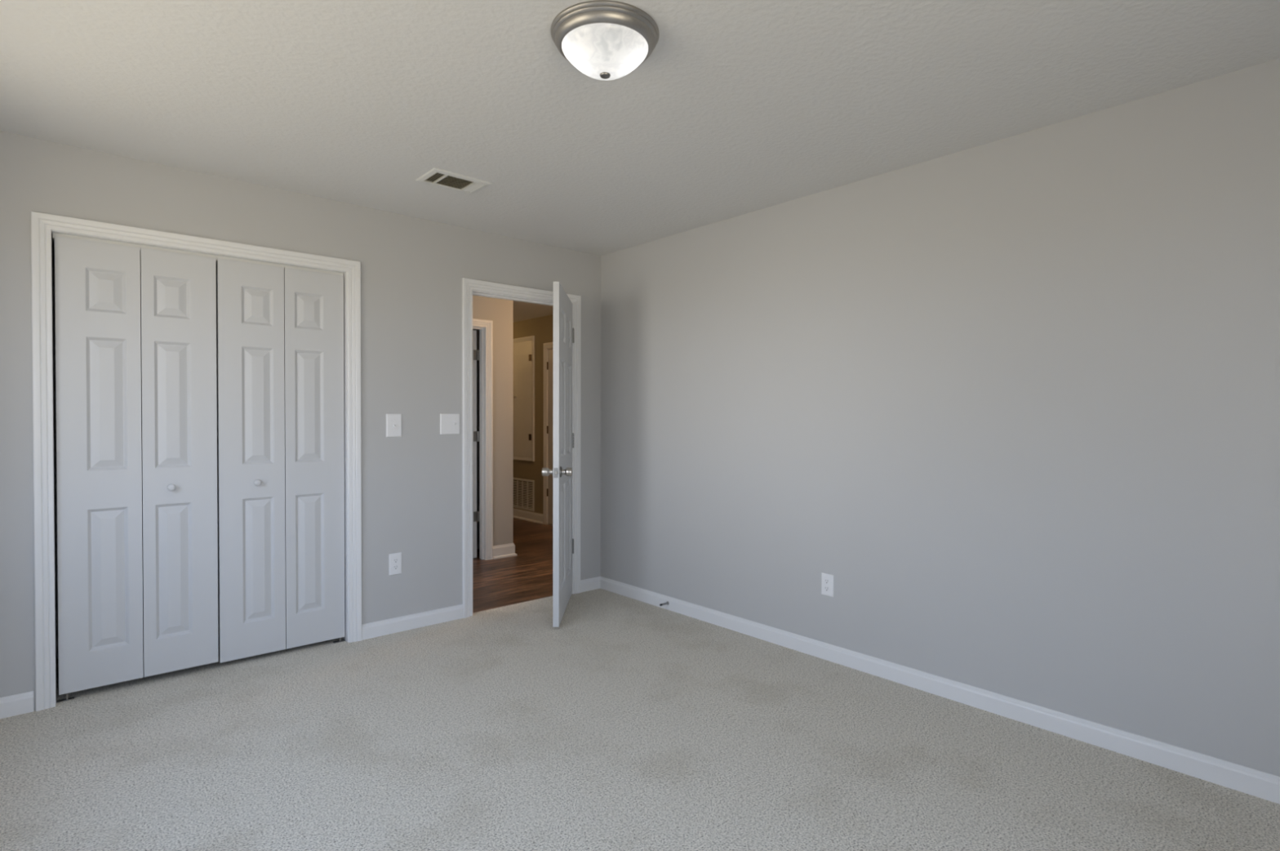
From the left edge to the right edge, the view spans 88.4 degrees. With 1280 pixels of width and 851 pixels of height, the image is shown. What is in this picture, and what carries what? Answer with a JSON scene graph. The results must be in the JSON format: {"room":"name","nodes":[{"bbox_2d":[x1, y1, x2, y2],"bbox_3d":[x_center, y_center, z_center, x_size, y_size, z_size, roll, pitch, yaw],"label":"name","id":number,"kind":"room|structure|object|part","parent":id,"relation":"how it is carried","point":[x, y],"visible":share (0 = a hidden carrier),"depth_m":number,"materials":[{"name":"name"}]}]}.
{"room":"empty bedroom","nodes":[
{"label":"empty bedroom","id":0,"kind":"room"},
{"bbox_2d":[0,130,600,710],"bbox_3d":[-1.137,-0.016,4.169,4.792,2.440,0.115,-1,1,-42],"label":"wall","id":1,"kind":"structure","parent":0,"point":[413,269],"depth_m":3.75,"materials":[{"name":"paint"}]},
{"bbox_2d":[0,690,33,718],"bbox_3d":[-2.739,1.178,2.679,0.401,0.085,0.013,-1,1,-42],"label":"baseboard","id":2,"kind":"structure","parent":1,"relation":"attached to","point":[20,703],"depth_m":2.77,"materials":[{"name":"paint"}]},
{"bbox_2d":[30,210,361,711],"bbox_3d":[-2.112,0.155,3.292,1.354,2.133,0.134,-1,1,-42],"label":"door frame","id":3,"kind":"structure","parent":1,"relation":"attached to","point":[43,225],"depth_m":2.89,"materials":[{"name":"paint"}]},
{"bbox_2d":[53,232,343,275],"bbox_3d":[-2.116,-0.832,3.282,1.210,0.024,0.030,-1,1,-42],"label":"door track","id":4,"kind":"object","parent":1,"relation":"attached to","point":[54,233],"visible":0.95,"depth_m":3.20,"materials":[{"name":"metal"}]},
{"bbox_2d":[54,235,217,694],"bbox_3d":[-2.327,0.177,3.078,0.597,2.009,0.060,-1,1,-42],"label":"door","id":5,"kind":"structure","parent":4,"relation":"hanging from","point":[110,395],"depth_m":3.06,"materials":[{"name":"paint"}]},
{"bbox_3d":[-2.235,0.295,3.141,0.034,0.034,0.030,-1,1,-42],"label":"knob","id":6,"kind":"part","parent":5,"relation":"part of","materials":[{"name":"paint"}]},
{"bbox_2d":[216,257,345,662],"bbox_3d":[-1.875,0.177,3.479,0.597,2.017,0.060,-1,1,-42],"label":"door","id":7,"kind":"structure","parent":4,"relation":"hanging from","point":[281,410],"depth_m":3.46,"materials":[{"name":"paint"}]},
{"bbox_3d":[-1.964,0.293,3.382,0.034,0.034,0.030,-1,1,-42],"label":"knob","id":8,"kind":"part","parent":7,"relation":"part of","materials":[{"name":"paint"}]},
{"bbox_2d":[386,413,401,436],"bbox_3d":[-1.424,-0.001,3.823,0.090,0.134,0.021,-1,1,-42],"label":"light switch","id":9,"kind":"object","parent":1,"relation":"attached to","point":[393,421],"visible":1,"depth_m":3.82,"materials":[{"name":"plastic"}]},
{"bbox_2d":[388,551,401,574],"bbox_3d":[-1.426,0.807,3.843,0.074,0.124,0.008,-1,1,-42],"label":"wall outlet","id":10,"kind":"object","parent":1,"relation":"attached to","point":[394,559],"visible":1,"depth_m":3.84,"materials":[{"name":"plastic"}]},
{"bbox_2d":[392,564,398,569],"bbox_3d":[-1.425,0.827,3.841,0.034,0.025,0.002,-1,1,-42],"label":"receptacle","id":11,"kind":"object","parent":10,"relation":"attached to","point":[394,566],"depth_m":3.84,"materials":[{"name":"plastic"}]},
{"bbox_2d":[392,558,398,562],"bbox_3d":[-1.424,0.788,3.841,0.034,0.025,0.002,-1,1,-42],"label":"receptacle","id":12,"kind":"object","parent":10,"relation":"attached to","point":[394,560],"depth_m":3.84,"materials":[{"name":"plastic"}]},
{"bbox_2d":[361,604,463,639],"bbox_3d":[-1.341,1.165,3.921,0.619,0.085,0.013,-1,1,-42],"label":"baseboard","id":13,"kind":"structure","parent":1,"relation":"attached to","point":[372,629],"depth_m":3.90,"materials":[{"name":"paint"}]},
{"bbox_2d":[440,413,459,434],"bbox_3d":[-1.165,-0.009,4.053,0.128,0.126,0.021,-1,1,-42],"label":"light switch","id":14,"kind":"object","parent":1,"relation":"attached to","point":[449,423],"visible":1,"depth_m":4.05,"materials":[{"name":"plastic"}]},
{"bbox_2d":[462,277,581,617],"bbox_3d":[-0.810,0.143,4.462,0.906,2.131,0.152,-1,1,-42],"label":"door frame","id":15,"kind":"structure","parent":1,"relation":"attached to","point":[470,286],"depth_m":4.16,"materials":[{"name":"paint"}]},
{"bbox_2d":[542,281,573,626],"bbox_3d":[-0.496,0.168,4.275,0.179,2.040,0.800,0,1,0],"label":"door","id":16,"kind":"structure","parent":1,"relation":"in","point":[563,331],"depth_m":4.06,"materials":[{"name":"paint"}]},
{"bbox_3d":[-0.554,0.279,3.951,0.062,0.053,0.053,0,1,0],"label":"knob","id":17,"kind":"part","parent":16,"relation":"part of","materials":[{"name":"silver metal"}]},
{"bbox_3d":[-0.496,0.280,3.888,0.025,0.058,0.002,0,1,0],"label":"latch plate","id":18,"kind":"part","parent":16,"relation":"part of","materials":[{"name":"silver metal"}]},
{"bbox_3d":[-0.438,0.279,3.951,0.062,0.053,0.053,0,1,0],"label":"knob","id":19,"kind":"part","parent":16,"relation":"part of","materials":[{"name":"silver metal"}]},
{"bbox_2d":[580,576,599,591],"bbox_3d":[-0.359,1.155,4.793,0.192,0.085,0.013,-1,1,-42],"label":"baseboard","id":20,"kind":"structure","parent":1,"relation":"attached to","point":[586,584],"depth_m":4.79,"materials":[{"name":"paint"}]},
{"bbox_2d":[472,294,513,549],"bbox_3d":[-2.678,-0.052,6.490,1.614,2.440,2.768,-1,1,-42],"label":"wall","id":21,"kind":"structure","parent":0,"point":[500,311],"depth_m":5.92,"materials":[{"name":"paint"}]},
{"bbox_2d":[472,329,479,557],"bbox_3d":[-1.710,0.163,6.151,0.057,2.028,0.775,-1,1,-42],"label":"door","id":22,"kind":"structure","parent":21,"relation":"in","point":[475,353],"depth_m":5.87,"materials":[{"name":"paint"}]},
{"bbox_2d":[472,318,493,559],"bbox_3d":[-1.695,0.133,5.569,0.943,2.116,0.118,-1,1,-42],"label":"door frame","id":23,"kind":"structure","parent":21,"relation":"attached to","point":[485,326],"depth_m":5.82,"materials":[{"name":"paint"}]},
{"bbox_2d":[493,542,516,559],"bbox_3d":[-2.138,1.114,6.971,0.237,0.114,2.794,-1,1,-42],"label":"baseboard","id":24,"kind":"structure","parent":21,"relation":"attached to","point":[505,550],"depth_m":5.93,"materials":[{"name":"paint"}]},
{"bbox_2d":[512,314,553,513],"bbox_3d":[-0.694,-0.059,7.362,0.115,2.440,4.300,-1,1,-42],"label":"wall","id":25,"kind":"structure","parent":0,"point":[542,327],"depth_m":7.87,"materials":[{"name":"paint"}]},
{"bbox_2d":[512,335,534,461],"bbox_3d":[-1.534,-0.327,8.190,0.039,1.510,0.760,-1,1,-42],"label":"closet door","id":26,"kind":"structure","parent":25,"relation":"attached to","point":[523,352],"depth_m":8.08,"materials":[{"name":"paint"}]},
{"bbox_2d":[512,477,534,511],"bbox_3d":[-1.530,0.846,8.219,0.010,0.376,0.760,-1,1,-42],"label":"air vent","id":27,"kind":"object","parent":25,"relation":"in","point":[523,490],"visible":0.68,"depth_m":8.11,"materials":[{"name":"metal"}]},
{"bbox_2d":[513,507,542,524],"bbox_3d":[-1.626,1.097,8.318,0.026,0.114,1.461,-1,1,-42],"label":"baseboard","id":28,"kind":"structure","parent":25,"relation":"attached to","point":[526,515],"depth_m":8.02,"materials":[{"name":"paint"}]},
{"bbox_2d":[542,342,553,524],"bbox_3d":[-0.780,0.104,7.447,0.134,2.128,0.934,-1,1,-42],"label":"door frame","id":29,"kind":"structure","parent":25,"relation":"attached to","point":[549,345],"depth_m":7.72,"materials":[{"name":"paint"}]},
{"bbox_2d":[546,348,553,524],"bbox_3d":[-0.809,0.136,7.430,0.049,2.036,0.803,-1,1,-42],"label":"door","id":30,"kind":"structure","parent":25,"relation":"in","point":[550,363],"depth_m":7.68,"materials":[{"name":"paint"}]},
{"bbox_2d":[0,517,1279,850],"bbox_3d":[-1.049,1.256,4.083,4.792,0.100,8.760,-1,1,-42],"label":"floor","id":31,"kind":"structure","parent":0,"point":[627,723],"depth_m":2.44,"materials":[{"name":"carpet"}]},
{"bbox_2d":[56,693,74,702],"bbox_3d":[-2.547,1.206,2.920,0.060,0.024,0.022,-1,1,-42],"label":"pivot bracket","id":32,"kind":"object","parent":31,"relation":"on","point":[67,698],"visible":1,"depth_m":2.92,"materials":[{"name":"metal"}]},
{"bbox_2d":[333,637,345,643],"bbox_3d":[-1.684,1.197,3.687,0.060,0.024,0.022,-1,1,-42],"label":"pivot bracket","id":33,"kind":"object","parent":31,"relation":"on","point":[340,639],"visible":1,"depth_m":3.69,"materials":[{"name":"metal"}]},
{"bbox_2d":[0,0,1279,322],"bbox_3d":[-1.038,-1.284,4.043,5.022,0.100,8.975,-1,1,-42],"label":"ceiling","id":34,"kind":"structure","parent":0,"point":[737,108],"depth_m":2.37,"materials":[{"name":"white paint"}]},
{"bbox_2d":[415,167,493,194],"bbox_3d":[-0.930,-1.219,3.303,0.308,0.010,0.216,-1,1,-42],"label":"ceiling vent","id":35,"kind":"object","parent":34,"relation":"in","point":[436,176],"visible":1,"depth_m":3.29,"materials":[{"name":"metal"}]},
{"bbox_2d":[551,0,658,80],"bbox_3d":[-0.107,-1.137,2.027,0.332,0.134,0.332,-1,1,-42],"label":"ceiling light","id":36,"kind":"object","parent":34,"relation":"attached to","point":[606,40],"visible":1,"depth_m":1.94,"materials":[{"name":"white glass"}]},
{"bbox_3d":[-0.107,-1.122,2.027,0.265,0.085,0.265,-1,1,-42],"label":"lamp shade","id":37,"kind":"part","parent":36,"relation":"part of","materials":[{"name":"white glass"}]},
{"bbox_2d":[600,57,1279,776],"bbox_3d":[1.236,0.003,3.218,0.115,2.440,4.460,-1,1,-42],"label":"wall","id":38,"kind":"structure","parent":0,"point":[1017,396],"depth_m":2.79,"materials":[{"name":"paint"}]},
{"bbox_2d":[659,600,668,605],"bbox_3d":[0.156,1.162,4.287,0.069,0.022,0.022,-1,1,-42],"label":"door stop","id":39,"kind":"object","parent":38,"relation":"attached to","point":[667,602],"visible":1,"depth_m":4.29,"materials":[{"name":"metal"}]},
{"bbox_2d":[821,572,833,596],"bbox_3d":[0.974,0.830,3.428,0.008,0.114,0.071,-1,1,-42],"label":"wall outlet","id":40,"kind":"object","parent":38,"relation":"attached to","point":[827,580],"visible":1,"depth_m":3.42,"materials":[{"name":"plastic"}]},
{"bbox_2d":[823,585,830,591],"bbox_3d":[0.972,0.849,3.427,0.002,0.025,0.034,-1,1,-42],"label":"receptacle","id":41,"kind":"object","parent":40,"relation":"attached to","point":[826,588],"depth_m":3.43,"materials":[{"name":"plastic"}]},
{"bbox_2d":[823,577,830,583],"bbox_3d":[0.972,0.810,3.426,0.002,0.025,0.034,-1,1,-42],"label":"receptacle","id":42,"kind":"object","parent":40,"relation":"attached to","point":[826,580],"depth_m":3.43,"materials":[{"name":"plastic"}]},
{"bbox_2d":[600,576,1279,804],"bbox_3d":[1.185,1.181,3.191,0.013,0.085,4.460,-1,1,-42],"label":"baseboard","id":43,"kind":"structure","parent":38,"relation":"attached to","point":[1255,782],"depth_m":2.79,"materials":[{"name":"paint"}]}
]}

